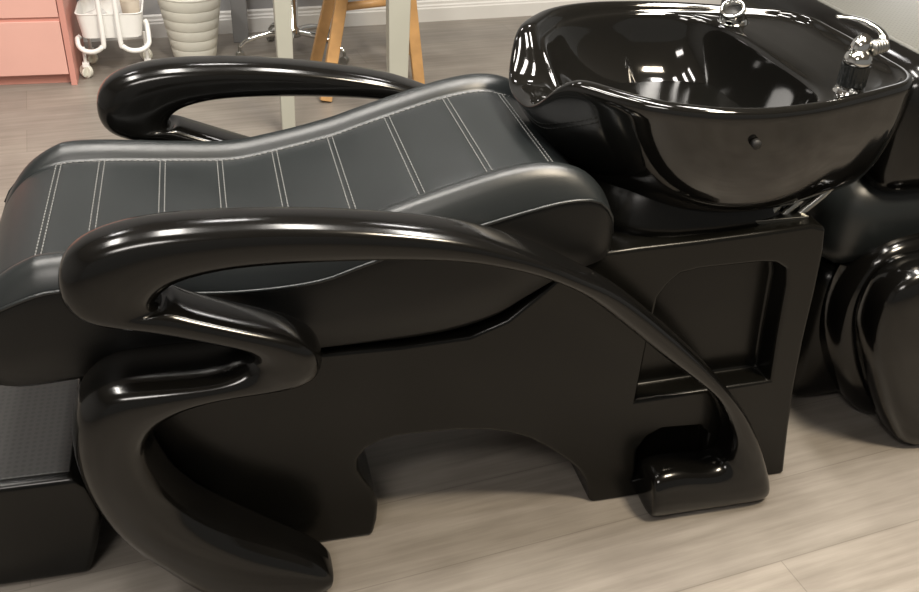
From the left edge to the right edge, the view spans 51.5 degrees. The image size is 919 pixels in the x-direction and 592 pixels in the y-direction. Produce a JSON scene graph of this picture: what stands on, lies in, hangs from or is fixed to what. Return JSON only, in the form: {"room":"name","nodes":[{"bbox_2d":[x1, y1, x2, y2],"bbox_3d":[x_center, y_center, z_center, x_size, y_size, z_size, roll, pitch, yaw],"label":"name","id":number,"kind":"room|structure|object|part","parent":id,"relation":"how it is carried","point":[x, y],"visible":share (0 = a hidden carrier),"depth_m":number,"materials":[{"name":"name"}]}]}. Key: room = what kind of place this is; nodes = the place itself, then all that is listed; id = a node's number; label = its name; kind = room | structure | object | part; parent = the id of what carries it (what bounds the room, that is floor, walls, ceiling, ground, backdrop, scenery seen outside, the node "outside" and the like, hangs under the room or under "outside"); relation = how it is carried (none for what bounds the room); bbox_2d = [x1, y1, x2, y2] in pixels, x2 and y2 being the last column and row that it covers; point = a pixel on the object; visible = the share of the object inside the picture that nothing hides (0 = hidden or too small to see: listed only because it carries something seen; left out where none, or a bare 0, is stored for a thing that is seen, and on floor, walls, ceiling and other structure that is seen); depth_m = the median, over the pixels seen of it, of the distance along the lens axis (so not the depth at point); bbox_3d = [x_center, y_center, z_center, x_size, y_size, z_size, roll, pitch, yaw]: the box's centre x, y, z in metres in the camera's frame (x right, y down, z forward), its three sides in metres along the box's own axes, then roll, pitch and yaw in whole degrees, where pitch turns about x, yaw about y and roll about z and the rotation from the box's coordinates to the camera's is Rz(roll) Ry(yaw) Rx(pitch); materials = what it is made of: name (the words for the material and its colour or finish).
{"room":"salon","nodes":[
{"label":"salon","id":0,"kind":"room"},
{"bbox_2d":[77,0,419,14],"bbox_3d":[-0.425,-2.289,3.290,9.000,2.700,0.101,-9,35,-18],"label":"wall","id":1,"kind":"structure","parent":0,"point":[150,7],"depth_m":3.81,"materials":[{"name":"grey paint"}]},
{"bbox_2d":[82,0,720,41],"bbox_3d":[-0.469,-1.165,3.957,8.960,0.088,0.016,-9,35,-18],"label":"baseboard","id":2,"kind":"structure","parent":1,"relation":"attached to","point":[259,20],"depth_m":4.06,"materials":[{"name":"white paint"}]},
{"bbox_2d":[0,4,918,591],"bbox_3d":[-0.112,0.277,1.903,11.000,0.050,7.700,-5,34,-13],"label":"floor","id":3,"kind":"structure","parent":0,"point":[459,510],"depth_m":1.73,"materials":[{"name":"grey wood"}]},
{"bbox_2d":[0,0,83,84],"bbox_3d":[-1.773,-1.051,3.159,0.878,0.640,0.350,-5,34,-13],"label":"drawer unit","id":4,"kind":"object","parent":3,"relation":"on","point":[37,37],"visible":0.83,"depth_m":3.19,"materials":[{"name":"pink laminate"}]},
{"bbox_3d":[-1.731,-0.967,3.022,0.832,0.182,0.016,-5,34,-13],"label":"drawer","id":5,"kind":"part","parent":4,"relation":"part of","materials":[{"name":"pink laminate"}]},
{"bbox_3d":[-1.741,-0.803,3.129,0.832,0.182,0.016,-5,34,-13],"label":"drawer","id":6,"kind":"part","parent":4,"relation":"part of","materials":[{"name":"pink laminate"}]},
{"bbox_2d":[74,0,152,77],"bbox_3d":[-1.207,-1.117,3.233,0.255,0.726,0.223,-5,34,-13],"label":"rolling cart","id":7,"kind":"object","parent":3,"relation":"on","point":[119,25],"visible":0.88,"depth_m":3.28,"materials":[{"name":"beige plastic"}]},
{"bbox_3d":[-1.263,-1.103,3.125,0.125,0.626,0.048,16,35,19],"label":"tube frame","id":8,"kind":"part","parent":7,"relation":"part of","materials":[{"name":"white metal"}]},
{"bbox_2d":[85,8,106,13],"bbox_3d":[-1.268,-0.966,3.311,0.056,0.058,0.082,11,34,12],"label":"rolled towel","id":9,"kind":"object","parent":7,"relation":"in","point":[93,11],"visible":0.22,"depth_m":3.29,"materials":[{"name":"white fabric"}]},
{"bbox_2d":[74,0,143,38],"bbox_3d":[-1.216,-0.970,3.327,0.221,0.086,0.190,-5,34,-13],"label":"basket","id":10,"kind":"object","parent":7,"relation":"on","point":[117,24],"depth_m":3.26,"materials":[{"name":"white plastic"}]},
{"bbox_2d":[119,0,139,12],"bbox_3d":[-1.147,-0.984,3.329,0.066,0.105,0.066,-5,34,-13],"label":"paper cup","id":11,"kind":"object","parent":7,"relation":"in","point":[127,6],"visible":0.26,"depth_m":3.29,"materials":[{"name":"beige paper"}]},
{"bbox_3d":[-1.108,-1.118,3.162,0.050,0.626,0.128,25,39,29],"label":"tube frame","id":12,"kind":"part","parent":7,"relation":"part of","materials":[{"name":"white metal"}]},
{"bbox_2d":[157,0,220,56],"bbox_3d":[-0.986,-0.999,3.510,0.233,0.243,0.233,-5,34,-13],"label":"planter","id":13,"kind":"object","parent":3,"relation":"on","point":[191,26],"visible":0.95,"depth_m":3.43,"materials":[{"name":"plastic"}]},
{"bbox_2d":[230,0,248,42],"bbox_3d":[-0.814,-1.798,3.237,0.060,1.900,0.030,-5,34,-13],"label":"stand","id":14,"kind":"object","parent":3,"relation":"on","point":[238,7],"visible":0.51,"depth_m":3.69,"materials":[{"name":"grey paint"}]},
{"bbox_2d":[236,0,348,64],"bbox_3d":[-0.629,-1.126,3.495,0.414,0.509,0.426,-5,34,-13],"label":"stool","id":15,"kind":"object","parent":3,"relation":"on","point":[298,31],"visible":0.53,"depth_m":3.56,"materials":[{"name":"silver metal"}]},
{"bbox_3d":[-0.734,-0.964,3.567,0.191,0.067,0.024,-8,35,-16],"label":"arm","id":16,"kind":"part","parent":15,"relation":"part of","materials":[{"name":"silver metal"}]},
{"bbox_3d":[-0.693,-1.033,3.676,0.024,0.067,0.191,-20,39,-31],"label":"arm","id":17,"kind":"part","parent":15,"relation":"part of","materials":[{"name":"silver metal"}]},
{"bbox_3d":[-0.558,-1.027,3.679,0.024,0.067,0.191,24,38,28],"label":"arm","id":18,"kind":"part","parent":15,"relation":"part of","materials":[{"name":"silver metal"}]},
{"bbox_3d":[-0.516,-0.956,3.573,0.191,0.067,0.024,12,34,14],"label":"arm","id":19,"kind":"part","parent":15,"relation":"part of","materials":[{"name":"silver metal"}]},
{"bbox_2d":[273,0,410,129],"bbox_3d":[-0.383,-0.945,3.001,0.460,0.770,0.440,-5,34,-13],"label":"side table","id":20,"kind":"object","parent":3,"relation":"on","point":[397,11],"visible":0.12,"depth_m":2.91,"materials":[{"name":"grey paint"}]},
{"bbox_3d":[-0.526,-0.828,2.837,0.058,0.740,0.060,-5,34,-13],"label":"leg","id":21,"kind":"part","parent":20,"relation":"part of","materials":[{"name":"grey paint"}]},
{"bbox_3d":[-0.188,-0.861,2.917,0.078,0.740,0.060,-5,34,-13],"label":"leg","id":22,"kind":"part","parent":20,"relation":"part of","materials":[{"name":"grey paint"}]},
{"bbox_2d":[310,0,424,101],"bbox_3d":[-0.320,-1.078,3.321,0.407,0.654,0.478,-5,34,-13],"label":"wooden stool","id":23,"kind":"object","parent":3,"relation":"on","point":[335,10],"visible":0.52,"depth_m":3.33,"materials":[{"name":"brown wood"}]},
{"bbox_3d":[-0.449,-1.117,3.393,0.198,0.626,0.039,5,33,3],"label":"leg","id":24,"kind":"part","parent":23,"relation":"part of","materials":[{"name":"brown wood"}]},
{"bbox_3d":[-0.397,-0.975,3.181,0.047,0.629,0.247,19,36,22],"label":"leg","id":25,"kind":"part","parent":23,"relation":"part of","materials":[{"name":"brown wood"}]},
{"bbox_3d":[-0.172,-1.036,3.294,0.109,0.622,0.079,-5,34,-13],"label":"leg","id":26,"kind":"part","parent":23,"relation":"part of","materials":[{"name":"brown wood"}]},
{"bbox_2d":[0,0,912,591],"bbox_3d":[-0.201,-0.053,1.572,1.777,0.855,0.657,-5,34,-13],"label":"chair","id":27,"kind":"object","parent":3,"relation":"on","point":[603,253],"visible":1,"depth_m":1.47,"materials":[{"name":"black leather"}]},
{"bbox_3d":[-0.088,-0.140,1.871,1.160,0.684,0.137,-5,34,-13],"label":"armrest","id":28,"kind":"part","parent":27,"relation":"part of","materials":[{"name":"black plastic"}]},
{"bbox_2d":[0,73,611,386],"bbox_3d":[-0.262,-0.136,1.498,0.920,0.285,0.438,-5,34,-13],"label":"seat cushion","id":29,"kind":"object","parent":27,"relation":"on","point":[462,147],"depth_m":1.42,"materials":[{"name":"black leather"}]},
{"bbox_3d":[0.029,0.142,1.448,1.160,0.684,0.137,-5,34,-13],"label":"armrest","id":30,"kind":"part","parent":27,"relation":"part of","materials":[{"name":"black plastic"}]},
{"bbox_2d":[509,1,912,212],"bbox_3d":[0.378,-0.310,1.581,0.602,0.219,0.534,-5,34,-13],"label":"basin","id":31,"kind":"object","parent":27,"relation":"in","point":[624,106],"depth_m":1.47,"materials":[{"name":"black ceramic"}]},
{"bbox_2d":[717,0,748,25],"bbox_3d":[0.487,-0.504,1.686,0.063,0.047,0.062,-5,34,-13],"label":"faucet","id":32,"kind":"object","parent":27,"relation":"attached to","point":[731,12],"depth_m":1.68,"materials":[{"name":"metal"}]},
{"bbox_2d":[832,14,889,94],"bbox_3d":[0.593,-0.357,1.419,0.077,0.103,0.091,-5,34,-13],"label":"faucet","id":33,"kind":"object","parent":27,"relation":"on","point":[852,77],"depth_m":1.40,"materials":[{"name":"silver metal"}]},
{"bbox_2d":[720,0,918,444],"bbox_3d":[0.955,-0.273,2.106,0.738,0.752,0.949,-5,34,-13],"label":"chair","id":34,"kind":"object","parent":3,"relation":"on","point":[860,342],"visible":0.37,"depth_m":1.75,"materials":[{"name":"black"}]},
{"bbox_2d":[799,178,918,262],"bbox_3d":[0.952,-0.313,2.059,0.718,0.200,0.645,-5,34,-13],"label":"seat cushion","id":35,"kind":"object","parent":34,"relation":"on","point":[865,219],"depth_m":1.73,"materials":[{"name":"black leather"}]},
{"bbox_3d":[0.998,-0.584,1.913,0.585,0.017,0.590,-5,34,-13],"label":"perforated panel","id":36,"kind":"part","parent":34,"relation":"part of","materials":[{"name":"silver metal"}]}
]}

